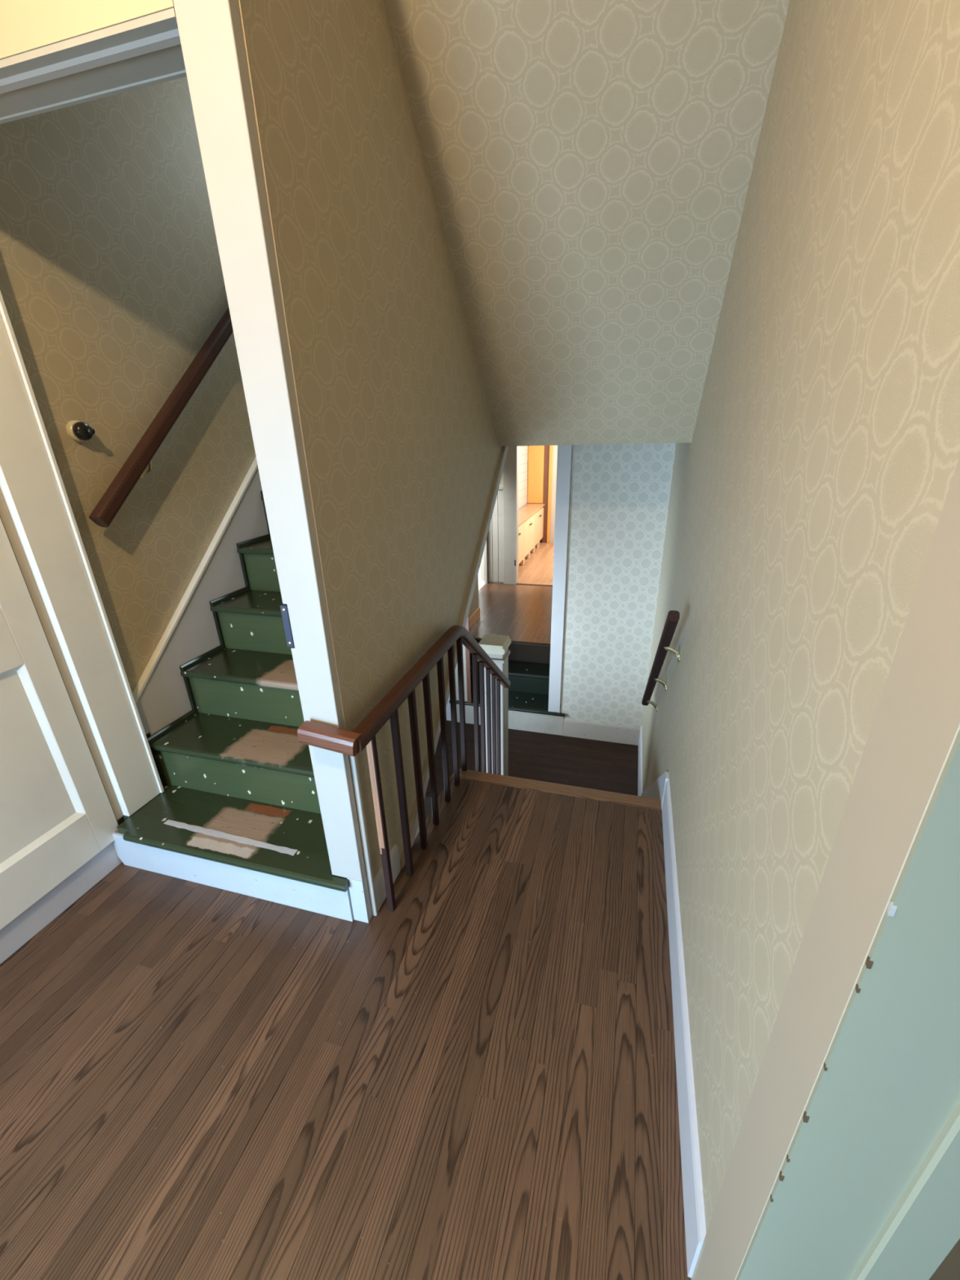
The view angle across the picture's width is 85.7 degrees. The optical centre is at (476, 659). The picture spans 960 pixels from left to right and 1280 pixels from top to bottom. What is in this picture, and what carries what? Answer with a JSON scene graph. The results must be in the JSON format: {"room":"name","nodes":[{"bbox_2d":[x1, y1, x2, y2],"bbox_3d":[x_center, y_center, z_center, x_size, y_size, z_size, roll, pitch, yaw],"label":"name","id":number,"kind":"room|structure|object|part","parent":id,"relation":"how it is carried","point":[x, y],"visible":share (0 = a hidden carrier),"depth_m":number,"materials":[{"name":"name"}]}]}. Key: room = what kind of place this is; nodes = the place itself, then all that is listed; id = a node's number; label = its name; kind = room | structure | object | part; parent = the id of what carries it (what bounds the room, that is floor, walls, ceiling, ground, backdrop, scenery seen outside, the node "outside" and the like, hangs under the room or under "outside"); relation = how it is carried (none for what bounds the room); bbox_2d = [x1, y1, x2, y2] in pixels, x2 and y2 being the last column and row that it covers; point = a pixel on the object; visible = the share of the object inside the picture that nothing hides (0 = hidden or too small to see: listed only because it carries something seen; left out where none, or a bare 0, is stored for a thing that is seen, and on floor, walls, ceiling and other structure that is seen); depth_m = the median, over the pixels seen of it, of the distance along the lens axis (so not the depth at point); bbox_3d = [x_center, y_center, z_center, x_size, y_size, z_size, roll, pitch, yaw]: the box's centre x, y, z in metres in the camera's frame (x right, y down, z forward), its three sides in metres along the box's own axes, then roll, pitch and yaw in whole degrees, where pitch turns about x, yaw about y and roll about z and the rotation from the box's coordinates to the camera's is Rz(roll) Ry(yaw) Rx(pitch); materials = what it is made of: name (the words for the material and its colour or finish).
{"room":"stair landing","nodes":[
{"label":"stair landing","id":0,"kind":"room"},
{"bbox_2d":[0,0,174,59],"bbox_3d":[-0.985,-1.575,1.000,1.145,0.670,0.144,5,25,15],"label":"wall","id":1,"kind":"structure","parent":0,"point":[25,25],"depth_m":1.01,"materials":[{"name":"beige paint"}]},
{"bbox_2d":[0,0,377,923],"bbox_3d":[-0.935,-0.501,1.512,1.165,2.950,0.233,5,25,15],"label":"door frame","id":2,"kind":"structure","parent":1,"relation":"attached to","point":[212,33],"depth_m":1.31,"materials":[{"name":"white paint"}]},
{"bbox_3d":[-0.519,-0.098,1.452,0.022,0.122,0.042,5,25,15],"label":"strike plate","id":3,"kind":"part","parent":2,"relation":"part of","materials":[{"name":"metal"}]},
{"bbox_2d":[0,76,419,862],"bbox_3d":[-1.317,0.228,2.801,0.120,6.600,8.000,5,25,15],"label":"wall","id":4,"kind":"structure","parent":0,"point":[112,282],"depth_m":2.00,"materials":[{"name":"beige paper"}]},
{"bbox_2d":[0,518,119,929],"bbox_3d":[-1.615,-0.039,1.335,0.045,2.020,0.872,5,25,15],"label":"door","id":5,"kind":"structure","parent":4,"relation":"in","point":[56,813],"depth_m":1.78,"materials":[{"name":"beige paint"}]},
{"bbox_3d":[-1.612,0.058,1.380,0.045,0.195,0.677,5,25,15],"label":"rail","id":6,"kind":"part","parent":5,"relation":"part of","materials":[{"name":"beige paint"}]},
{"bbox_3d":[-1.589,0.433,1.540,0.016,0.620,0.677,5,25,15],"label":"panel","id":7,"kind":"part","parent":5,"relation":"part of","materials":[{"name":"beige paint"}]},
{"bbox_3d":[-1.592,0.800,1.705,0.045,0.185,0.677,5,25,15],"label":"rail","id":8,"kind":"part","parent":5,"relation":"part of","materials":[{"name":"beige paint"}]},
{"bbox_2d":[0,842,121,964],"bbox_3d":[-1.920,1.401,0.749,0.020,0.128,3.147,5,25,15],"label":"baseboard","id":9,"kind":"structure","parent":4,"relation":"attached to","point":[24,926],"depth_m":1.90,"materials":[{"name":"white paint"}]},
{"bbox_2d":[66,420,94,442],"bbox_3d":[-1.385,-0.806,1.830,0.076,0.072,0.072,5,25,15],"label":"switch","id":10,"kind":"object","parent":4,"relation":"attached to","point":[77,431],"visible":1,"depth_m":1.81,"materials":[{"name":"black plastic"}]},
{"bbox_3d":[-1.361,-0.804,1.823,0.026,0.026,0.026,5,25,15],"label":"turn knob","id":11,"kind":"part","parent":10,"relation":"part of","materials":[{"name":"black plastic"}]},
{"bbox_2d":[88,307,233,527],"bbox_3d":[-1.136,-1.617,2.405,0.103,1.657,1.985,5,25,15],"label":"wall handrail","id":12,"kind":"object","parent":4,"relation":"attached to","point":[106,509],"visible":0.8,"depth_m":2.05,"materials":[{"name":"brown wood"}]},
{"bbox_2d":[0,768,691,1279],"bbox_3d":[-0.739,1.480,0.966,2.187,0.251,4.124,5,25,15],"label":"floor","id":13,"kind":"structure","parent":0,"point":[474,1078],"depth_m":1.43,"materials":[{"name":"brown wood"}]},
{"bbox_2d":[112,456,353,921],"bbox_3d":[-0.604,-0.933,2.691,1.096,2.779,2.886,5,25,15],"label":"staircase","id":14,"kind":"structure","parent":13,"relation":"on","point":[217,700],"depth_m":2.21,"materials":[{"name":"green paint"}]},
{"bbox_2d":[297,625,510,911],"bbox_3d":[-0.133,0.508,2.650,0.189,1.517,2.009,5,25,15],"label":"stair railing","id":15,"kind":"object","parent":13,"relation":"on","point":[346,742],"visible":0.91,"depth_m":2.06,"materials":[{"name":"brown wood"}]},
{"bbox_3d":[-0.073,0.203,2.511,0.056,0.802,1.980,5,25,15],"label":"handrail","id":16,"kind":"part","parent":15,"relation":"part of","materials":[{"name":"brown wood"}]},
{"bbox_2d":[241,0,502,919],"bbox_3d":[-0.023,-1.327,2.595,0.100,3.650,3.222,5,25,15],"label":"wall","id":17,"kind":"structure","parent":0,"point":[403,452],"depth_m":1.54,"materials":[{"name":"beige paper"}]},
{"bbox_2d":[373,844,400,911],"bbox_3d":[-0.340,0.825,1.962,0.014,0.132,0.205,5,25,15],"label":"baseboard","id":18,"kind":"structure","parent":17,"relation":"attached to","point":[379,880],"depth_m":1.93,"materials":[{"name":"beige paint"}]},
{"bbox_2d":[400,446,508,868],"bbox_3d":[-0.095,-0.242,2.651,0.108,1.522,1.962,5,25,15],"label":"trim","id":19,"kind":"structure","parent":17,"relation":"attached to","point":[414,821],"depth_m":2.64,"materials":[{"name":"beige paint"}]},
{"bbox_2d":[468,574,479,617],"bbox_3d":[-0.208,-0.934,5.510,0.115,2.900,1.220,5,25,15],"label":"wall","id":20,"kind":"structure","parent":0,"point":[474,606],"depth_m":6.08,"materials":[{"name":"beige paper"}]},
{"bbox_2d":[468,607,479,628],"bbox_3d":[-0.061,-0.434,5.972,0.015,0.120,0.720,5,25,15],"label":"baseboard","id":21,"kind":"structure","parent":20,"relation":"attached to","point":[473,618],"depth_m":6.07,"materials":[{"name":"orange wood"}]},
{"bbox_2d":[487,472,503,583],"bbox_3d":[0.863,-2.190,7.072,1.480,2.407,0.120,5,25,15],"label":"wall","id":22,"kind":"structure","parent":0,"point":[495,532],"depth_m":7.44,"materials":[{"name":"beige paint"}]},
{"bbox_2d":[484,541,487,583],"bbox_3d":[0.119,-2.023,7.297,0.042,1.957,0.020,5,25,15],"label":"door frame","id":23,"kind":"structure","parent":22,"relation":"attached to","point":[485,548],"depth_m":7.57,"materials":[{"name":"white paint"}]},
{"bbox_2d":[502,445,552,586],"bbox_3d":[0.767,-2.202,7.107,0.785,2.408,0.162,5,25,15],"label":"door frame","id":24,"kind":"structure","parent":22,"relation":"attached to","point":[511,468],"depth_m":7.22,"materials":[{"name":"white paint"}]},
{"bbox_2d":[480,445,528,582],"bbox_3d":[0.329,-2.609,8.052,0.140,2.900,4.850,5,25,15],"label":"wall","id":25,"kind":"structure","parent":0,"point":[523,450],"depth_m":9.53,"materials":[{"name":"white paint"}]},
{"bbox_2d":[469,542,554,663],"bbox_3d":[0.884,-1.187,8.095,4.000,0.250,5.580,5,25,15],"label":"floor","id":26,"kind":"structure","parent":0,"point":[520,612],"depth_m":6.56,"materials":[{"name":"brown wood"}]},
{"bbox_2d":[518,503,544,565],"bbox_3d":[0.773,-2.118,8.974,0.364,0.754,2.930,5,25,15],"label":"base cabinet","id":27,"kind":"object","parent":26,"relation":"on","point":[531,516],"visible":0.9,"depth_m":9.05,"materials":[{"name":"beige wood"}]},
{"bbox_3d":[0.709,-1.841,8.299,0.018,0.572,0.472,5,25,15],"label":"door","id":28,"kind":"part","parent":27,"relation":"part of","materials":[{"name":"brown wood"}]},
{"bbox_3d":[0.844,-2.031,8.723,0.018,0.572,0.472,5,25,15],"label":"door","id":29,"kind":"part","parent":27,"relation":"part of","materials":[{"name":"brown wood"}]},
{"bbox_2d":[518,503,544,526],"bbox_3d":[0.758,-2.448,8.832,0.350,0.035,2.930,5,25,15],"label":"countertop","id":30,"kind":"structure","parent":27,"relation":"on","point":[526,512],"depth_m":9.18,"materials":[{"name":"brown wood"}]},
{"bbox_3d":[0.979,-2.220,9.147,0.018,0.572,0.472,5,25,15],"label":"door","id":31,"kind":"part","parent":27,"relation":"part of","materials":[{"name":"brown wood"}]},
{"bbox_3d":[1.114,-2.410,9.572,0.018,0.572,0.472,5,25,15],"label":"door","id":32,"kind":"part","parent":27,"relation":"part of","materials":[{"name":"brown wood"}]},
{"bbox_3d":[1.248,-2.599,9.996,0.018,0.572,0.472,5,25,15],"label":"door","id":33,"kind":"part","parent":27,"relation":"part of","materials":[{"name":"brown wood"}]},
{"bbox_2d":[527,445,553,542],"bbox_3d":[1.222,-3.513,9.945,0.460,2.507,0.115,5,25,15],"label":"tall cabinet","id":34,"kind":"object","parent":26,"relation":"on","point":[540,476],"visible":0.58,"depth_m":9.94,"materials":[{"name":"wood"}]},
{"bbox_3d":[1.141,-3.870,9.822,0.305,1.750,0.095,5,25,15],"label":"panel","id":35,"kind":"part","parent":34,"relation":"part of","materials":[{"name":"orange wood"}]},
{"bbox_2d":[423,720,638,819],"bbox_3d":[0.343,1.042,4.741,2.187,0.250,1.310,5,25,15],"label":"floor","id":36,"kind":"structure","parent":0,"point":[600,765],"depth_m":4.69,"materials":[{"name":"brown wood"}]},
{"bbox_2d":[477,634,511,776],"bbox_3d":[0.137,0.526,3.826,0.204,1.440,0.195,5,25,15],"label":"newel post","id":37,"kind":"object","parent":36,"relation":"on","point":[496,646],"visible":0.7,"depth_m":3.62,"materials":[{"name":"white paint"}]},
{"bbox_2d":[448,615,564,735],"bbox_3d":[0.330,-0.600,5.013,1.232,2.540,0.725,5,25,15],"label":"steps","id":38,"kind":"structure","parent":36,"relation":"on","point":[528,690],"depth_m":5.22,"materials":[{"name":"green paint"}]},
{"bbox_3d":[-0.203,-0.633,4.803,0.185,2.284,0.032,5,25,15],"label":"panel","id":39,"kind":"part","parent":38,"relation":"part of","materials":[{"name":"white paint"}]},
{"bbox_2d":[640,771,669,808],"bbox_3d":[0.562,0.842,3.242,1.008,1.310,1.260,5,25,15],"label":"baseboard","id":40,"kind":"structure","parent":36,"relation":"on","point":[656,789],"depth_m":2.60,"materials":[{"name":"wood"}]},
{"bbox_2d":[527,444,557,542],"bbox_3d":[1.790,-2.873,8.388,2.720,2.757,3.240,5,25,15],"label":"wall","id":41,"kind":"structure","parent":0,"point":[555,446],"depth_m":10.06,"materials":[{"name":"white paint"}]},
{"bbox_2d":[445,443,675,735],"bbox_3d":[0.499,0.238,5.034,2.187,4.700,0.120,5,25,15],"label":"wall","id":42,"kind":"structure","parent":0,"point":[620,494],"depth_m":4.34,"materials":[{"name":"grey paper"}]},
{"bbox_2d":[548,444,572,712],"bbox_3d":[0.739,-0.623,4.567,0.111,2.407,0.150,5,25,15],"label":"door frame","id":43,"kind":"structure","parent":42,"relation":"attached to","point":[563,461],"depth_m":4.43,"materials":[{"name":"grey paint"}]},
{"bbox_2d":[563,718,639,745],"bbox_3d":[1.186,0.694,4.943,0.707,0.185,0.014,5,25,15],"label":"baseboard","id":44,"kind":"structure","parent":42,"relation":"attached to","point":[572,728],"depth_m":4.93,"materials":[{"name":"white paint"}]},
{"bbox_2d":[384,0,790,446],"bbox_3d":[0.070,-1.099,0.855,1.040,1.477,6.400,5,25,15],"label":"ceiling","id":45,"kind":"structure","parent":0,"point":[589,163],"depth_m":1.72,"materials":[{"name":"beige paper"}]},
{"bbox_2d":[642,0,959,1231],"bbox_3d":[0.721,1.007,1.646,0.170,6.000,6.500,5,25,15],"label":"wall","id":46,"kind":"structure","parent":0,"point":[809,490],"depth_m":0.85,"materials":[{"name":"beige paper"}]},
{"bbox_2d":[637,724,642,795],"bbox_3d":[1.382,0.924,4.367,0.014,0.215,1.095,5,25,15],"label":"baseboard","id":47,"kind":"structure","parent":46,"relation":"attached to","point":[640,741],"depth_m":4.34,"materials":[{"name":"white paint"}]},
{"bbox_2d":[641,610,679,711],"bbox_3d":[0.975,0.058,2.730,0.096,1.010,1.145,5,25,15],"label":"wall handrail","id":48,"kind":"object","parent":46,"relation":"attached to","point":[673,617],"visible":0.98,"depth_m":2.42,"materials":[{"name":"brown wood"}]},
{"bbox_2d":[662,778,706,1277],"bbox_3d":[0.645,0.900,1.681,0.012,0.172,1.488,5,25,15],"label":"baseboard","id":49,"kind":"structure","parent":46,"relation":"attached to","point":[692,1188],"depth_m":1.31,"materials":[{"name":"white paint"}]},
{"bbox_2d":[691,456,959,1279],"bbox_3d":[0.493,0.263,0.516,0.208,2.280,0.140,5,25,15],"label":"door frame","id":50,"kind":"structure","parent":46,"relation":"attached to","point":[844,1164],"depth_m":0.56,"materials":[{"name":"beige paint"}]}
]}

